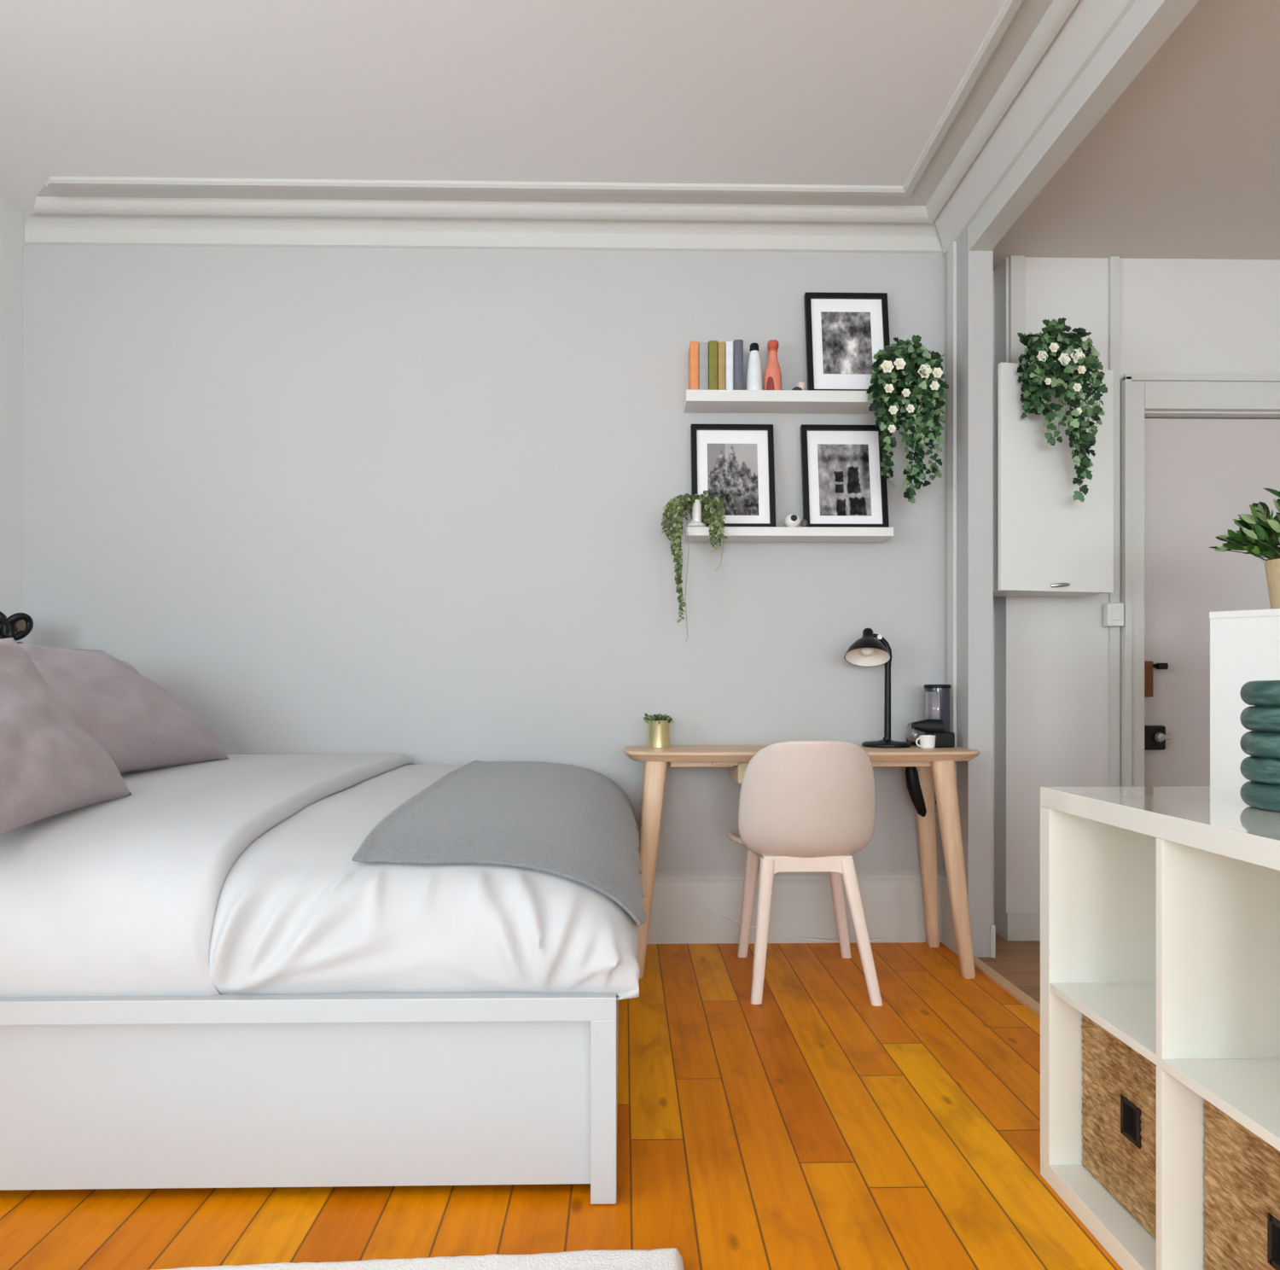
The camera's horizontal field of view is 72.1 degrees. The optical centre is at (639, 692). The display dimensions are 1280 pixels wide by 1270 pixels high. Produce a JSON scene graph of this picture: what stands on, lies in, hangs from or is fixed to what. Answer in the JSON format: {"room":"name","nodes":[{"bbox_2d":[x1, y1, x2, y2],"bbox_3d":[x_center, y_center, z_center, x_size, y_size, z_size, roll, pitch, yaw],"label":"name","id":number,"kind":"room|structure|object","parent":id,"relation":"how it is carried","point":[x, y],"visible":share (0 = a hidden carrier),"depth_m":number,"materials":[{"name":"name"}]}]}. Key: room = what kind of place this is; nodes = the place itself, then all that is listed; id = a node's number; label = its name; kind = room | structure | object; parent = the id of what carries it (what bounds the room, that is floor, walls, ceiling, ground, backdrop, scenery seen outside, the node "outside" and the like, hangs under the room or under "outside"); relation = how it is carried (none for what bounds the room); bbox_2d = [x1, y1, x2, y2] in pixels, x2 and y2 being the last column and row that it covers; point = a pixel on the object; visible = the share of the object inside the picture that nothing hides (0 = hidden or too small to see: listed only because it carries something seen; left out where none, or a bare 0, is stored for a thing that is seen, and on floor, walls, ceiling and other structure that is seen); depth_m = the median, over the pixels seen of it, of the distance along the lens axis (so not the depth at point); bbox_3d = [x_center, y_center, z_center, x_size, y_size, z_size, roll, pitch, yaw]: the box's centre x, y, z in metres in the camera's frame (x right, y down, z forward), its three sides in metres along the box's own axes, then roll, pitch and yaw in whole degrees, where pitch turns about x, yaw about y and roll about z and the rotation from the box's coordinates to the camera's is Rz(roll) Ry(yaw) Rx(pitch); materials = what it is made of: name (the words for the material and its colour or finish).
{"room":"bedroom","nodes":[
{"label":"bedroom","id":0,"kind":"room"},
{"bbox_2d":[0,195,22,641],"bbox_3d":[-2.257,-0.422,-1.486,0.100,2.725,9.515,0,0,-1],"label":"wall","id":1,"kind":"structure","parent":0,"point":[10,217],"depth_m":3.21,"materials":[{"name":"paint"}]},
{"bbox_2d":[0,0,1006,213],"bbox_3d":[-0.490,-1.835,-1.452,3.635,0.100,9.515,0,0,-1],"label":"ceiling","id":2,"kind":"structure","parent":0,"point":[802,92],"depth_m":2.60,"materials":[{"name":"paint"}]},
{"bbox_2d":[969,0,1199,250],"bbox_3d":[1.292,-1.685,-1.428,0.078,0.239,9.495,0,0,-1],"label":"beam","id":3,"kind":"structure","parent":2,"relation":"attached to","point":[1147,26],"depth_m":2.38,"materials":[{"name":"paint"}]},
{"bbox_2d":[0,933,1122,1269],"bbox_3d":[0.509,0.988,-1.365,5.635,0.104,9.650,0,0,-1],"label":"floor","id":4,"kind":"structure","parent":0,"point":[815,1125],"depth_m":1.73,"materials":[{"name":"brown wood"}]},
{"bbox_2d":[0,644,619,1204],"bbox_3d":[-1.164,0.391,2.427,2.211,1.098,1.681,0,0,-1],"label":"bed","id":5,"kind":"object","parent":4,"relation":"on","point":[381,1088],"visible":0.56,"depth_m":1.63,"materials":[{"name":"white paint"}]},
{"bbox_2d":[0,610,33,643],"bbox_3d":[-2.141,-0.220,2.958,0.160,0.124,0.076,0,0,-1],"label":"ornament","id":6,"kind":"object","parent":5,"relation":"on","point":[21,624],"visible":0.9,"depth_m":2.95,"materials":[{"name":"black metal"}]},
{"bbox_2d":[0,754,639,1000],"bbox_3d":[-0.959,0.395,2.434,1.898,0.358,1.704,0,0,-1],"label":"duvet","id":7,"kind":"object","parent":5,"relation":"on","point":[237,874],"visible":0.71,"depth_m":1.64,"materials":[{"name":"white fabric"}]},
{"bbox_2d":[0,637,131,833],"bbox_3d":[-1.353,0.085,1.759,0.322,0.437,0.681,0,0,-1],"label":"pillow","id":8,"kind":"object","parent":7,"relation":"on","point":[49,765],"visible":1,"depth_m":1.86,"materials":[{"name":"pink fabric"}]},
{"bbox_2d":[17,643,229,773],"bbox_3d":[-1.563,0.045,2.541,0.421,0.363,0.739,0,0,-1],"label":"pillow","id":9,"kind":"object","parent":7,"relation":"on","point":[141,725],"visible":0.69,"depth_m":2.49,"materials":[{"name":"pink fabric"}]},
{"bbox_2d":[352,760,645,925],"bbox_3d":[-0.288,0.357,2.491,0.584,0.237,1.564,0,0,-1],"label":"throw blanket","id":10,"kind":"object","parent":7,"relation":"on","point":[577,823],"visible":1,"depth_m":1.97,"materials":[{"name":"grey fabric"}]},
{"bbox_2d":[157,1247,684,1269],"bbox_3d":[-0.618,0.922,0.806,1.457,0.027,1.213,0,0,-4],"label":"rug","id":11,"kind":"object","parent":4,"relation":"on","point":[666,1258],"visible":1,"depth_m":1.41,"materials":[{"name":"white fabric"}]},
{"bbox_2d":[624,744,980,978],"bbox_3d":[0.551,0.568,3.094,1.208,0.745,0.429,0,0,-1],"label":"desk","id":12,"kind":"object","parent":4,"relation":"on","point":[935,767],"visible":0.77,"depth_m":2.93,"materials":[{"name":"brown wood"}]},
{"bbox_2d":[643,713,674,748],"bbox_3d":[0.068,0.133,3.151,0.113,0.124,0.110,0,0,-1],"label":"potted succulent","id":13,"kind":"object","parent":12,"relation":"on","point":[658,725],"visible":1,"depth_m":3.12,"materials":[{"name":"gold metal"}]},
{"bbox_2d":[646,720,670,748],"bbox_3d":[0.068,0.146,3.152,0.089,0.098,0.089,0,0,-1],"label":"pot","id":14,"kind":"object","parent":13,"relation":"attached to","point":[658,731],"depth_m":3.11,"materials":[{"name":"gold metal"}]},
{"bbox_2d":[844,628,911,747],"bbox_3d":[0.861,-0.020,3.175,0.259,0.431,0.174,0,0,-33],"label":"desk lamp","id":15,"kind":"object","parent":12,"relation":"on","point":[868,650],"visible":1,"depth_m":3.19,"materials":[{"name":"black metal"}]},
{"bbox_2d":[905,722,924,745],"bbox_3d":[1.020,0.154,3.265,0.066,0.082,0.066,0,0,-1],"label":"cup","id":16,"kind":"object","parent":12,"relation":"on","point":[911,735],"visible":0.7,"depth_m":3.24,"materials":[{"name":"clear glass"}]},
{"bbox_2d":[905,766,926,816],"bbox_3d":[0.984,0.338,3.136,0.080,0.210,0.047,0,0,-16],"label":"pouch","id":17,"kind":"object","parent":12,"relation":"hanging from","point":[913,785],"visible":0.81,"depth_m":3.12,"materials":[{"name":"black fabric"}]},
{"bbox_2d":[915,734,935,748],"bbox_3d":[1.013,0.172,3.107,0.060,0.045,0.055,0,0,38],"label":"cup","id":18,"kind":"object","parent":12,"relation":"on","point":[926,741],"visible":1,"depth_m":3.08,"materials":[{"name":"white ceramic"}]},
{"bbox_2d":[911,684,954,747],"bbox_3d":[1.056,0.082,3.190,0.154,0.226,0.128,0,0,-1],"label":"appliance","id":19,"kind":"object","parent":12,"relation":"on","point":[936,722],"visible":0.93,"depth_m":3.16,"materials":[{"name":"grey plastic"}]},
{"bbox_2d":[727,740,882,1006],"bbox_3d":[0.524,0.541,2.881,0.480,0.798,0.554,0,0,-1],"label":"desk chair","id":20,"kind":"object","parent":4,"relation":"on","point":[805,805],"visible":1,"depth_m":2.69,"materials":[{"name":"beige plastic"}]},
{"bbox_2d":[973,954,1040,1018],"bbox_3d":[1.255,0.944,-1.531,0.040,0.032,9.290,0,0,-1],"label":"threshold","id":21,"kind":"object","parent":4,"relation":"on","point":[1000,980],"visible":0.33,"depth_m":2.78,"materials":[{"name":"brown wood"}]},
{"bbox_2d":[1040,785,1279,1269],"bbox_3d":[0.990,0.561,0.988,0.390,0.757,1.466,0,0,-1],"label":"cube shelf","id":22,"kind":"object","parent":4,"relation":"on","point":[1160,906],"visible":0.85,"depth_m":1.34,"materials":[{"name":"white laminate"}]},
{"bbox_2d":[1081,1013,1157,1239],"bbox_3d":[0.999,0.738,1.516,0.312,0.324,0.324,0,0,-1],"label":"storage basket","id":23,"kind":"object","parent":22,"relation":"on","point":[1119,1111],"visible":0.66,"depth_m":1.54,"materials":[{"name":"brown wicker"}]},
{"bbox_2d":[1203,1099,1279,1269],"bbox_3d":[1.006,0.738,1.164,0.312,0.324,0.324,0,0,-1],"label":"storage basket","id":24,"kind":"object","parent":22,"relation":"on","point":[1242,1213],"visible":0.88,"depth_m":1.25,"materials":[{"name":"brown wicker"}]},
{"bbox_2d":[1239,680,1279,811],"bbox_3d":[1.058,0.081,1.376,0.196,0.202,0.196,0,0,-1],"label":"ribbed vase","id":25,"kind":"object","parent":22,"relation":"on","point":[1262,742],"visible":1,"depth_m":1.36,"materials":[{"name":"green ceramic"}]},
{"bbox_2d":[1209,608,1279,786],"bbox_3d":[1.845,0.362,2.336,0.524,1.156,0.424,0,0,38],"label":"box","id":26,"kind":"object","parent":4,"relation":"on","point":[1245,644],"visible":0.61,"depth_m":2.29,"materials":[{"name":"white metal"}]},
{"bbox_2d":[1208,488,1279,608],"bbox_3d":[1.800,-0.393,2.410,0.411,0.353,0.337,0,0,40],"label":"potted plant","id":27,"kind":"object","parent":26,"relation":"on","point":[1261,539],"visible":0.98,"depth_m":2.39,"materials":[{"name":"green plant"}]},
{"bbox_2d":[22,213,1279,939],"bbox_3d":[0.467,-0.510,3.412,5.735,2.900,0.195,0,0,-1],"label":"wall","id":28,"kind":"structure","parent":0,"point":[410,503],"depth_m":3.31,"materials":[{"name":"paint"}]},
{"bbox_2d":[23,176,943,254],"bbox_3d":[-0.564,-1.731,3.185,3.456,0.128,0.239,0,0,-1],"label":"crown molding","id":29,"kind":"structure","parent":28,"relation":"attached to","point":[66,211],"depth_m":3.22,"materials":[{"name":"paint"}]},
{"bbox_2d":[683,389,878,413],"bbox_3d":[0.544,-1.079,3.259,0.757,0.042,0.135,0,0,-1],"label":"wall shelf","id":30,"kind":"object","parent":28,"relation":"attached to","point":[706,401],"visible":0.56,"depth_m":3.20,"materials":[{"name":"white wood"}]},
{"bbox_2d":[688,340,698,389],"bbox_3d":[0.199,-1.194,3.260,0.031,0.188,0.089,0,0,-1],"label":"book","id":31,"kind":"object","parent":30,"relation":"on","point":[694,345],"visible":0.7,"depth_m":3.22,"materials":[{"name":"paper"}]},
{"bbox_2d":[698,342,708,389],"bbox_3d":[0.233,-1.192,3.258,0.033,0.184,0.084,0,0,-1],"label":"book","id":32,"kind":"object","parent":30,"relation":"on","point":[703,346],"visible":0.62,"depth_m":3.22,"materials":[{"name":"paper"}]},
{"bbox_2d":[708,340,717,389],"bbox_3d":[0.268,-1.195,3.261,0.033,0.190,0.089,0,0,-1],"label":"book","id":33,"kind":"object","parent":30,"relation":"on","point":[712,345],"visible":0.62,"depth_m":3.22,"materials":[{"name":"paper"}]},
{"bbox_2d":[717,341,725,389],"bbox_3d":[0.299,-1.193,3.259,0.025,0.186,0.084,0,0,-1],"label":"book","id":34,"kind":"object","parent":30,"relation":"on","point":[721,345],"visible":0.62,"depth_m":3.22,"materials":[{"name":"paper"}]},
{"bbox_2d":[725,341,733,389],"bbox_3d":[0.328,-1.194,3.262,0.027,0.188,0.089,0,0,-1],"label":"book","id":35,"kind":"object","parent":30,"relation":"on","point":[729,345],"visible":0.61,"depth_m":3.22,"materials":[{"name":"paper"}]},
{"bbox_2d":[733,339,743,389],"bbox_3d":[0.361,-1.196,3.255,0.034,0.192,0.085,0,0,-1],"label":"book","id":36,"kind":"object","parent":30,"relation":"on","point":[737,344],"visible":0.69,"depth_m":3.21,"materials":[{"name":"paper"}]},
{"bbox_2d":[745,342,762,389],"bbox_3d":[0.422,-1.194,3.244,0.060,0.189,0.060,0,0,-1],"label":"bottle","id":37,"kind":"object","parent":30,"relation":"on","point":[753,374],"visible":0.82,"depth_m":3.22,"materials":[{"name":"white glass"}]},
{"bbox_2d":[763,339,781,389],"bbox_3d":[0.491,-1.199,3.245,0.066,0.198,0.067,0,0,-1],"label":"bottle","id":38,"kind":"object","parent":30,"relation":"on","point":[772,380],"visible":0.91,"depth_m":3.22,"materials":[{"name":"ceramic"}]},
{"bbox_2d":[791,381,806,389],"bbox_3d":[0.585,-1.124,3.235,0.054,0.050,0.034,0,0,-19],"label":"shell ornament","id":39,"kind":"object","parent":30,"relation":"on","point":[800,386],"visible":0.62,"depth_m":3.22,"materials":[{"name":"stone"}]},
{"bbox_2d":[803,291,890,390],"bbox_3d":[0.775,-1.300,3.280,0.310,0.407,0.084,0,0,-1],"label":"picture frame","id":40,"kind":"object","parent":30,"relation":"on","point":[845,331],"visible":0.98,"depth_m":3.28,"materials":[{"name":"wood"}]},
{"bbox_2d":[820,311,872,374],"bbox_3d":[0.772,-1.306,3.279,0.185,0.247,0.040,0,0,-1],"label":"print","id":41,"kind":"object","parent":40,"relation":"attached to","point":[846,337],"depth_m":3.28},
{"bbox_2d":[866,334,948,503],"bbox_3d":[0.953,-0.970,3.144,0.283,0.594,0.196,0,0,-1],"label":"trailing plant","id":42,"kind":"object","parent":30,"relation":"on","point":[906,367],"visible":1,"depth_m":3.09,"materials":[{"name":"green plant"}]},
{"bbox_2d":[683,526,893,542],"bbox_3d":[0.544,-0.587,3.259,0.757,0.034,0.135,0,0,-1],"label":"wall shelf","id":43,"kind":"object","parent":28,"relation":"attached to","point":[695,533],"visible":1,"depth_m":3.19,"materials":[{"name":"white wood"}]},
{"bbox_2d":[660,489,727,641],"bbox_3d":[0.192,-0.456,3.178,0.240,0.553,0.137,0,0,-1],"label":"plant","id":44,"kind":"object","parent":43,"relation":"on","point":[675,509],"visible":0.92,"depth_m":3.13,"materials":[{"name":"green plant"}]},
{"bbox_2d":[685,499,705,527],"bbox_3d":[0.203,-0.654,3.200,0.076,0.101,0.076,0,0,-1],"label":"plant pot","id":45,"kind":"object","parent":43,"relation":"on","point":[696,507],"visible":0.94,"depth_m":3.18,"materials":[{"name":"white ceramic"}]},
{"bbox_2d":[690,424,775,526],"bbox_3d":[0.346,-0.804,3.272,0.309,0.407,0.084,0,0,-1],"label":"picture frame","id":46,"kind":"object","parent":43,"relation":"on","point":[735,462],"visible":0.94,"depth_m":3.27,"materials":[{"name":"wood"}]},
{"bbox_2d":[707,443,758,515],"bbox_3d":[0.345,-0.795,3.269,0.188,0.277,0.045,0,0,-1],"label":"print","id":47,"kind":"object","parent":46,"relation":"attached to","point":[732,468],"depth_m":3.27},
{"bbox_2d":[784,513,800,526],"bbox_3d":[0.560,-0.631,3.225,0.058,0.054,0.058,0,0,-1],"label":"ornament","id":48,"kind":"object","parent":43,"relation":"on","point":[792,520],"visible":0.84,"depth_m":3.21,"materials":[{"name":"beige ceramic"}]},
{"bbox_2d":[800,518,807,526],"bbox_3d":[0.602,-0.620,3.224,0.025,0.035,0.028,0,0,-1],"label":"ornament","id":49,"kind":"object","parent":43,"relation":"on","point":[804,522],"visible":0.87,"depth_m":3.21,"materials":[{"name":"grey ceramic"}]},
{"bbox_2d":[800,424,889,527],"bbox_3d":[0.762,-0.804,3.280,0.313,0.407,0.084,0,0,-1],"label":"picture frame","id":50,"kind":"object","parent":43,"relation":"on","point":[843,485],"visible":0.99,"depth_m":3.28,"materials":[{"name":"wood"}]},
{"bbox_2d":[817,443,871,515],"bbox_3d":[0.761,-0.795,3.277,0.192,0.277,0.045,0,0,-1],"label":"print","id":51,"kind":"object","parent":50,"relation":"attached to","point":[844,470],"depth_m":3.28},
{"bbox_2d":[703,906,884,942],"bbox_3d":[0.577,0.864,3.284,0.681,0.132,0.018,0,0,0],"label":"cable","id":52,"kind":"object","parent":28,"relation":"attached to","point":[703,906],"visible":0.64,"depth_m":3.29,"materials":[{"name":"white plastic"}]},
{"bbox_2d":[647,871,944,943],"bbox_3d":[-0.570,0.809,3.294,3.457,0.262,0.022,0,0,-1],"label":"baseboard","id":53,"kind":"structure","parent":28,"relation":"attached to","point":[802,904],"depth_m":3.31,"materials":[{"name":"paint"}]},
{"bbox_2d":[1008,255,1024,363],"bbox_3d":[1.426,-1.406,3.325,0.056,0.492,0.018,0,0,-1],"label":"trim","id":54,"kind":"structure","parent":28,"relation":"attached to","point":[1016,263],"depth_m":3.32,"materials":[{"name":"paint"}]},
{"bbox_2d":[1006,912,1040,940],"bbox_3d":[1.604,0.885,3.331,0.432,0.110,0.013,0,0,-1],"label":"baseboard","id":55,"kind":"structure","parent":28,"relation":"attached to","point":[1020,926],"depth_m":3.32,"materials":[{"name":"paint"}]},
{"bbox_2d":[993,362,1113,596],"bbox_3d":[1.477,-0.759,3.205,0.441,0.798,0.249,0,0,-1],"label":"upper cabinet","id":56,"kind":"object","parent":28,"relation":"attached to","point":[1047,543],"visible":0.8,"depth_m":3.11,"materials":[{"name":"white wood"}]},
{"bbox_2d":[1016,317,1107,501],"bbox_3d":[1.450,-0.979,3.086,0.292,0.645,0.232,0,0,-1],"label":"trailing plant","id":57,"kind":"object","parent":56,"relation":"on","point":[1073,367],"visible":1,"depth_m":3.01,"materials":[{"name":"green plant"}]},
{"bbox_2d":[1103,602,1123,626],"bbox_3d":[1.781,-0.294,3.303,0.064,0.088,0.043,0,0,-1],"label":"wall switch","id":58,"kind":"object","parent":28,"relation":"attached to","point":[1113,612],"visible":1,"depth_m":3.29,"materials":[{"name":"white plastic"}]},
{"bbox_2d":[1108,256,1120,786],"bbox_3d":[1.797,-0.411,3.332,0.038,2.482,0.018,0,0,-1],"label":"trim","id":59,"kind":"structure","parent":28,"relation":"attached to","point":[1114,261],"depth_m":3.32,"materials":[{"name":"paint"}]},
{"bbox_2d":[1120,373,1279,786],"bbox_3d":[2.329,-0.130,3.329,1.016,2.140,0.044,0,0,-1],"label":"door frame","id":60,"kind":"structure","parent":28,"relation":"attached to","point":[1139,392],"depth_m":3.31,"materials":[{"name":"paint"}]},
{"bbox_2d":[1144,418,1279,786],"bbox_3d":[2.319,-0.066,3.390,0.832,1.988,0.094,0,0,-1],"label":"door","id":61,"kind":"structure","parent":28,"relation":"in","point":[1200,474],"depth_m":3.39,"materials":[{"name":"paint"}]},
{"bbox_2d":[944,226,993,957],"bbox_3d":[1.203,-0.448,3.276,0.088,2.775,0.325,0,0,-1],"label":"wall","id":62,"kind":"structure","parent":0,"point":[974,269],"depth_m":3.11,"materials":[{"name":"paint"}]},
{"bbox_2d":[941,871,958,954],"bbox_3d":[1.149,0.809,3.245,0.022,0.262,0.185,0,0,-1],"label":"baseboard","id":63,"kind":"structure","parent":62,"relation":"attached to","point":[948,936],"depth_m":3.26,"materials":[{"name":"paint"}]},
{"bbox_2d":[947,240,956,779],"bbox_3d":[1.159,-0.490,3.253,0.022,2.340,0.060,0,0,-1],"label":"trim","id":64,"kind":"structure","parent":62,"relation":"attached to","point":[951,250],"depth_m":3.23,"materials":[{"name":"paint"}]},
{"bbox_2d":[989,924,995,957],"bbox_3d":[1.248,0.880,3.162,0.018,0.120,0.106,0,0,-1],"label":"baseboard","id":65,"kind":"structure","parent":62,"relation":"attached to","point":[992,927],"depth_m":3.11,"materials":[{"name":"paint"}]},
{"bbox_2d":[902,0,1136,256],"bbox_3d":[1.133,-1.724,-1.421,0.239,0.142,9.515,0,0,-1],"label":"crown molding","id":66,"kind":"structure","parent":62,"relation":"attached to","point":[1032,54],"depth_m":2.58,"materials":[{"name":"paint"}]},
{"bbox_2d":[993,0,1279,270],"bbox_3d":[2.326,-1.702,-1.331,2.000,0.100,9.650,0,0,-1],"label":"ceiling","id":67,"kind":"structure","parent":0,"point":[1184,163],"depth_m":2.74,"materials":[{"name":"paint"}]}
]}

